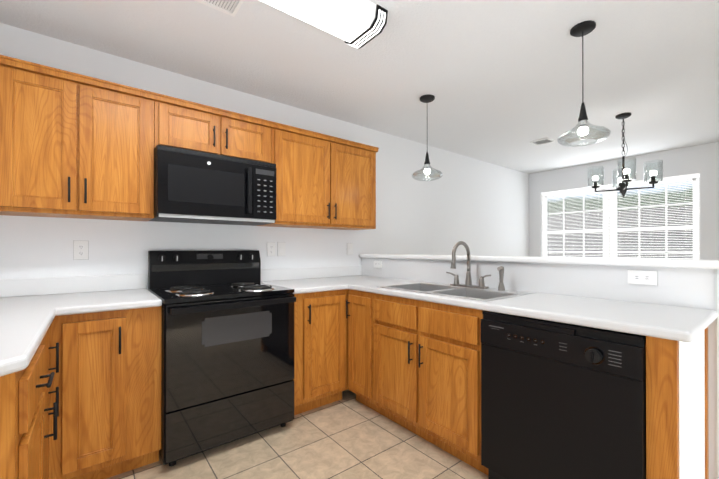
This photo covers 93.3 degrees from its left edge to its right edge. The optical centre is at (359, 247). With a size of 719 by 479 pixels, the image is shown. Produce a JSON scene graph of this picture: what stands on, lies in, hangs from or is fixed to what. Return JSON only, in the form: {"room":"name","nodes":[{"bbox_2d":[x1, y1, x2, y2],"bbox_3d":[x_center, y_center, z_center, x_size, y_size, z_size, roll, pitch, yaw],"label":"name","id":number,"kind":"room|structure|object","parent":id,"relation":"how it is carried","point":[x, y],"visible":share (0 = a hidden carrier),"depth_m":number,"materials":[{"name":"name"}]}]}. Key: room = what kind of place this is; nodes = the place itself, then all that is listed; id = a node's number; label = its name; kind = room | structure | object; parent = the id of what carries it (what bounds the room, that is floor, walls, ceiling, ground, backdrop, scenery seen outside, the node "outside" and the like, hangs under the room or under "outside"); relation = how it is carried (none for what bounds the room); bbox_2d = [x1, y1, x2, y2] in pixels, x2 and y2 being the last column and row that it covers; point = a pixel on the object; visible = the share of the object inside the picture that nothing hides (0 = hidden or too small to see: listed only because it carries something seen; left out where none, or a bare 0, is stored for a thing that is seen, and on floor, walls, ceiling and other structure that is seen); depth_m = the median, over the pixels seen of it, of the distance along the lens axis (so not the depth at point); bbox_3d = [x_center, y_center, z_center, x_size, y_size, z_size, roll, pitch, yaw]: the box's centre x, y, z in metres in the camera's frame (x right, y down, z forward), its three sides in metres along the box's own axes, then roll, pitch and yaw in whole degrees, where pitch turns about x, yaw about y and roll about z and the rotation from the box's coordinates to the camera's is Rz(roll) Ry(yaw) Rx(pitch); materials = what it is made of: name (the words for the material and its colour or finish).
{"room":"kitchen","nodes":[
{"label":"kitchen","id":0,"kind":"room"},
{"bbox_2d":[0,23,528,289],"bbox_3d":[0.264,-0.026,3.732,6.760,2.440,0.100,0,0,-38],"label":"wall","id":1,"kind":"structure","parent":0,"point":[478,207],"depth_m":2.98,"materials":[{"name":"white paint"}]},
{"bbox_2d":[0,274,146,297],"bbox_3d":[-1.843,0.225,1.987,1.026,0.100,0.025,0,0,-38],"label":"backsplash","id":2,"kind":"structure","parent":1,"relation":"attached to","point":[37,286],"depth_m":2.05,"materials":[{"name":"white laminate"}]},
{"bbox_2d":[0,55,155,220],"bbox_3d":[-1.762,-0.561,1.863,1.058,0.760,0.322,0,0,-38],"label":"upper cabinet","id":3,"kind":"object","parent":1,"relation":"attached to","point":[75,145],"depth_m":1.83,"materials":[{"name":"brown wood"}]},
{"bbox_2d":[73,240,88,259],"bbox_3d":[-1.719,0.015,2.096,0.073,0.118,0.010,0,0,-38],"label":"electrical outlet","id":4,"kind":"object","parent":1,"relation":"attached to","point":[80,250],"visible":1,"depth_m":2.09,"materials":[{"name":"grey plastic"}]},
{"bbox_2d":[156,93,275,163],"bbox_3d":[-1.048,-0.776,2.427,0.756,0.327,0.322,0,0,-38],"label":"upper cabinet","id":5,"kind":"object","parent":1,"relation":"attached to","point":[180,123],"depth_m":2.27,"materials":[{"name":"brown wood"}]},
{"bbox_2d":[149,145,275,225],"bbox_3d":[-1.011,-0.396,2.379,0.752,0.428,0.440,0,0,-38],"label":"microwave","id":6,"kind":"object","parent":5,"relation":"attached to","point":[191,186],"visible":1,"depth_m":2.20,"materials":[{"name":"black metal"}]},
{"bbox_2d":[267,242,274,255],"bbox_3d":[-0.745,0.012,2.864,0.073,0.118,0.010,0,0,-38],"label":"electrical outlet","id":7,"kind":"object","parent":1,"relation":"attached to","point":[270,248],"visible":1,"depth_m":2.86,"materials":[{"name":"grey plastic"}]},
{"bbox_2d":[277,242,284,255],"bbox_3d":[-0.670,0.012,2.922,0.073,0.118,0.013,0,0,-38],"label":"light switch","id":8,"kind":"object","parent":1,"relation":"attached to","point":[280,248],"visible":1,"depth_m":2.91,"materials":[{"name":"grey plastic"}]},
{"bbox_2d":[261,265,361,280],"bbox_3d":[-0.411,0.228,3.119,1.097,0.100,0.020,0,0,-38],"label":"backsplash","id":9,"kind":"structure","parent":1,"relation":"attached to","point":[334,271],"depth_m":3.07,"materials":[{"name":"white laminate"}]},
{"bbox_2d":[257,123,378,229],"bbox_3d":[-0.342,-0.558,2.984,1.040,0.760,0.322,0,0,-38],"label":"upper cabinet","id":10,"kind":"object","parent":1,"relation":"attached to","point":[323,181],"depth_m":2.82,"materials":[{"name":"brown wood"}]},
{"bbox_2d":[347,243,352,254],"bbox_3d":[-0.093,0.013,3.377,0.073,0.118,0.013,0,0,-38],"label":"light switch","id":11,"kind":"object","parent":1,"relation":"attached to","point":[349,248],"visible":1,"depth_m":3.37,"materials":[{"name":"grey plastic"}]},
{"bbox_2d":[107,390,487,478],"bbox_3d":[2.030,1.218,1.491,6.760,0.060,5.800,0,0,-38],"label":"floor","id":12,"kind":"structure","parent":0,"point":[348,436],"depth_m":1.94,"materials":[{"name":"tile"}]},
{"bbox_2d":[0,353,39,478],"bbox_3d":[-0.974,0.747,0.514,0.627,0.876,0.604,0,0,-38],"label":"base cabinet","id":13,"kind":"object","parent":12,"relation":"on","point":[19,390],"depth_m":0.90,"materials":[{"name":"brown wood"}]},
{"bbox_2d":[0,293,67,376],"bbox_3d":[-1.396,0.291,1.055,0.633,0.038,2.040,0,0,-38],"label":"countertop","id":14,"kind":"structure","parent":13,"relation":"on","point":[25,322],"depth_m":1.19,"materials":[{"name":"grey laminate"}]},
{"bbox_2d":[35,329,51,478],"bbox_3d":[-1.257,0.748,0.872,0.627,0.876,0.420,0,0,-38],"label":"base cabinet","id":15,"kind":"object","parent":12,"relation":"on","point":[45,347],"depth_m":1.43,"materials":[{"name":"brown wood"}]},
{"bbox_2d":[48,316,59,478],"bbox_3d":[-1.503,0.749,1.184,0.627,0.876,0.483,0,0,-38],"label":"base cabinet","id":16,"kind":"object","parent":12,"relation":"on","point":[55,325],"depth_m":1.57,"materials":[{"name":"brown wood"}]},
{"bbox_2d":[60,306,161,478],"bbox_3d":[-1.667,0.751,1.739,1.057,0.876,0.626,0,0,-38],"label":"base cabinet","id":17,"kind":"object","parent":12,"relation":"on","point":[80,396],"depth_m":1.69,"materials":[{"name":"brown wood"}]},
{"bbox_2d":[60,289,161,314],"bbox_3d":[-1.404,0.294,1.939,0.396,0.038,0.643,0,0,-38],"label":"countertop","id":18,"kind":"structure","parent":17,"relation":"on","point":[100,301],"depth_m":1.77,"materials":[{"name":"grey laminate"}]},
{"bbox_2d":[148,250,295,465],"bbox_3d":[-0.910,0.605,2.247,0.758,1.170,0.713,0,0,-38],"label":"range","id":19,"kind":"object","parent":12,"relation":"on","point":[227,346],"visible":1,"depth_m":2.01,"materials":[{"name":"black metal"}]},
{"bbox_2d":[293,290,343,414],"bbox_3d":[-0.444,0.754,2.666,0.489,0.876,0.686,0,0,-38],"label":"base cabinet","id":20,"kind":"object","parent":12,"relation":"on","point":[318,379],"depth_m":2.44,"materials":[{"name":"brown wood"}]},
{"bbox_2d":[261,278,347,293],"bbox_3d":[-0.469,0.296,2.677,0.460,0.038,0.643,0,0,-38],"label":"countertop","id":21,"kind":"structure","parent":20,"relation":"on","point":[309,285],"depth_m":2.56,"materials":[{"name":"grey laminate"}]},
{"bbox_2d":[312,275,717,341],"bbox_3d":[0.544,0.295,2.282,0.634,0.038,2.518,0,0,-38],"label":"countertop","id":22,"kind":"structure","parent":20,"relation":"on","point":[684,324],"depth_m":1.51,"materials":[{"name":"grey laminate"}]},
{"bbox_2d":[377,282,534,301],"bbox_3d":[0.593,0.365,2.225,0.530,0.186,0.850,0,0,-38],"label":"sink","id":23,"kind":"object","parent":22,"relation":"in","point":[486,295],"visible":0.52,"depth_m":2.22,"materials":[{"name":"silver metal"}]},
{"bbox_2d":[446,241,504,290],"bbox_3d":[0.719,0.113,2.271,0.221,0.316,0.438,0,0,-38],"label":"faucet","id":24,"kind":"object","parent":22,"relation":"on","point":[468,281],"visible":1,"depth_m":2.27,"materials":[{"name":"silver metal"}]},
{"bbox_2d":[344,289,435,416],"bbox_3d":[0.216,0.754,2.643,0.698,0.876,0.324,0,0,-38],"label":"base cabinet","id":25,"kind":"object","parent":12,"relation":"on","point":[390,341],"depth_m":2.23,"materials":[{"name":"brown wood"}]},
{"bbox_2d":[481,311,645,478],"bbox_3d":[1.027,0.754,1.623,0.633,0.868,0.634,0,0,-38],"label":"dishwasher","id":26,"kind":"object","parent":12,"relation":"on","point":[559,400],"visible":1,"depth_m":1.41,"materials":[{"name":"black"}]},
{"bbox_2d":[0,0,718,173],"bbox_3d":[2.030,-1.282,1.499,6.760,0.060,5.800,0,0,-38],"label":"ceiling","id":27,"kind":"structure","parent":0,"point":[500,81],"depth_m":2.30,"materials":[{"name":"white paint"}]},
{"bbox_2d":[194,0,243,16],"bbox_3d":[-0.788,-1.245,1.631,0.420,0.012,0.160,0,0,-38],"label":"ceiling vent","id":28,"kind":"object","parent":27,"relation":"in","point":[230,7],"visible":1,"depth_m":1.74,"materials":[{"name":"white plastic"}]},
{"bbox_2d":[258,0,387,48],"bbox_3d":[-0.478,-1.205,1.480,1.370,0.093,0.293,0,0,-38],"label":"ceiling light fixture","id":29,"kind":"object","parent":27,"relation":"attached to","point":[358,24],"visible":1,"depth_m":1.73,"materials":[{"name":"white plastic"}]},
{"bbox_2d":[412,94,442,180],"bbox_3d":[0.563,-0.907,2.824,0.255,0.681,0.255,0,0,-38],"label":"pendant light","id":30,"kind":"object","parent":27,"relation":"hanging from","point":[428,98],"visible":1,"depth_m":2.80,"materials":[{"name":"black"}]},
{"bbox_2d":[530,137,554,145],"bbox_3d":[2.135,-1.239,3.964,0.200,0.012,0.200,0,0,-38],"label":"ceiling vent","id":31,"kind":"object","parent":27,"relation":"in","point":[542,141],"visible":0.98,"depth_m":3.97,"materials":[{"name":"white plastic"}]},
{"bbox_2d":[557,20,610,146],"bbox_3d":[1.269,-0.922,1.929,0.255,0.656,0.255,0,0,-38],"label":"pendant light","id":32,"kind":"object","parent":27,"relation":"hanging from","point":[582,29],"visible":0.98,"depth_m":1.91,"materials":[{"name":"black"}]},
{"bbox_2d":[587,113,662,196],"bbox_3d":[2.478,-0.860,3.189,0.436,0.774,0.436,0,0,-13],"label":"chandelier","id":33,"kind":"object","parent":27,"relation":"hanging from","point":[622,178],"visible":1,"depth_m":3.15,"materials":[{"name":"black"}]},
{"bbox_2d":[361,257,718,478],"bbox_3d":[1.030,0.642,2.264,0.135,1.095,3.149,0,0,-38],"label":"wall","id":34,"kind":"structure","parent":0,"point":[698,288],"depth_m":1.83,"materials":[{"name":"white paint"}]},
{"bbox_2d":[374,260,381,267],"bbox_3d":[0.175,0.158,3.254,0.010,0.073,0.118,0,0,-38],"label":"outlet","id":35,"kind":"object","parent":34,"relation":"attached to","point":[377,263],"visible":1,"depth_m":3.25,"materials":[{"name":"grey plastic"}]},
{"bbox_2d":[359,254,718,268],"bbox_3d":[1.042,0.076,2.262,0.190,0.036,3.169,0,0,-38],"label":"wall ledge","id":36,"kind":"object","parent":34,"relation":"on","point":[687,263],"visible":1,"depth_m":1.90,"materials":[{"name":"white"}]},
{"bbox_2d":[628,270,657,285],"bbox_3d":[1.408,0.148,1.692,0.010,0.073,0.118,0,0,-38],"label":"outlet","id":37,"kind":"object","parent":34,"relation":"attached to","point":[644,277],"visible":1,"depth_m":1.69,"materials":[{"name":"white plastic"}]},
{"bbox_2d":[529,142,718,259],"bbox_3d":[4.636,-0.026,3.552,0.120,2.440,5.600,0,0,-38],"label":"wall","id":38,"kind":"structure","parent":0,"point":[703,159],"depth_m":4.40,"materials":[{"name":"white paint"}]},
{"bbox_2d":[542,173,700,258],"bbox_3d":[3.573,-0.247,4.854,0.105,1.310,1.860,0,0,-38],"label":"window","id":39,"kind":"structure","parent":38,"relation":"in","point":[698,197],"depth_m":4.82,"materials":[{"name":"white plastic"}]},
{"bbox_2d":[542,173,699,258],"bbox_3d":[3.563,-0.257,4.846,0.030,1.287,1.836,0,0,-38],"label":"window blinds","id":40,"kind":"object","parent":39,"relation":"attached to","point":[630,183],"visible":0.73,"depth_m":4.68,"materials":[{"name":"white plastic"}]},
{"label":"outside","id":41,"kind":"structure","parent":0,"visible":0},
{"bbox_2d":[548,181,692,258],"bbox_3d":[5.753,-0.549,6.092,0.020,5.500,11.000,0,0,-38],"label":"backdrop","id":42,"kind":"structure","parent":41,"point":[636,210],"depth_m":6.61,"materials":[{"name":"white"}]}
]}

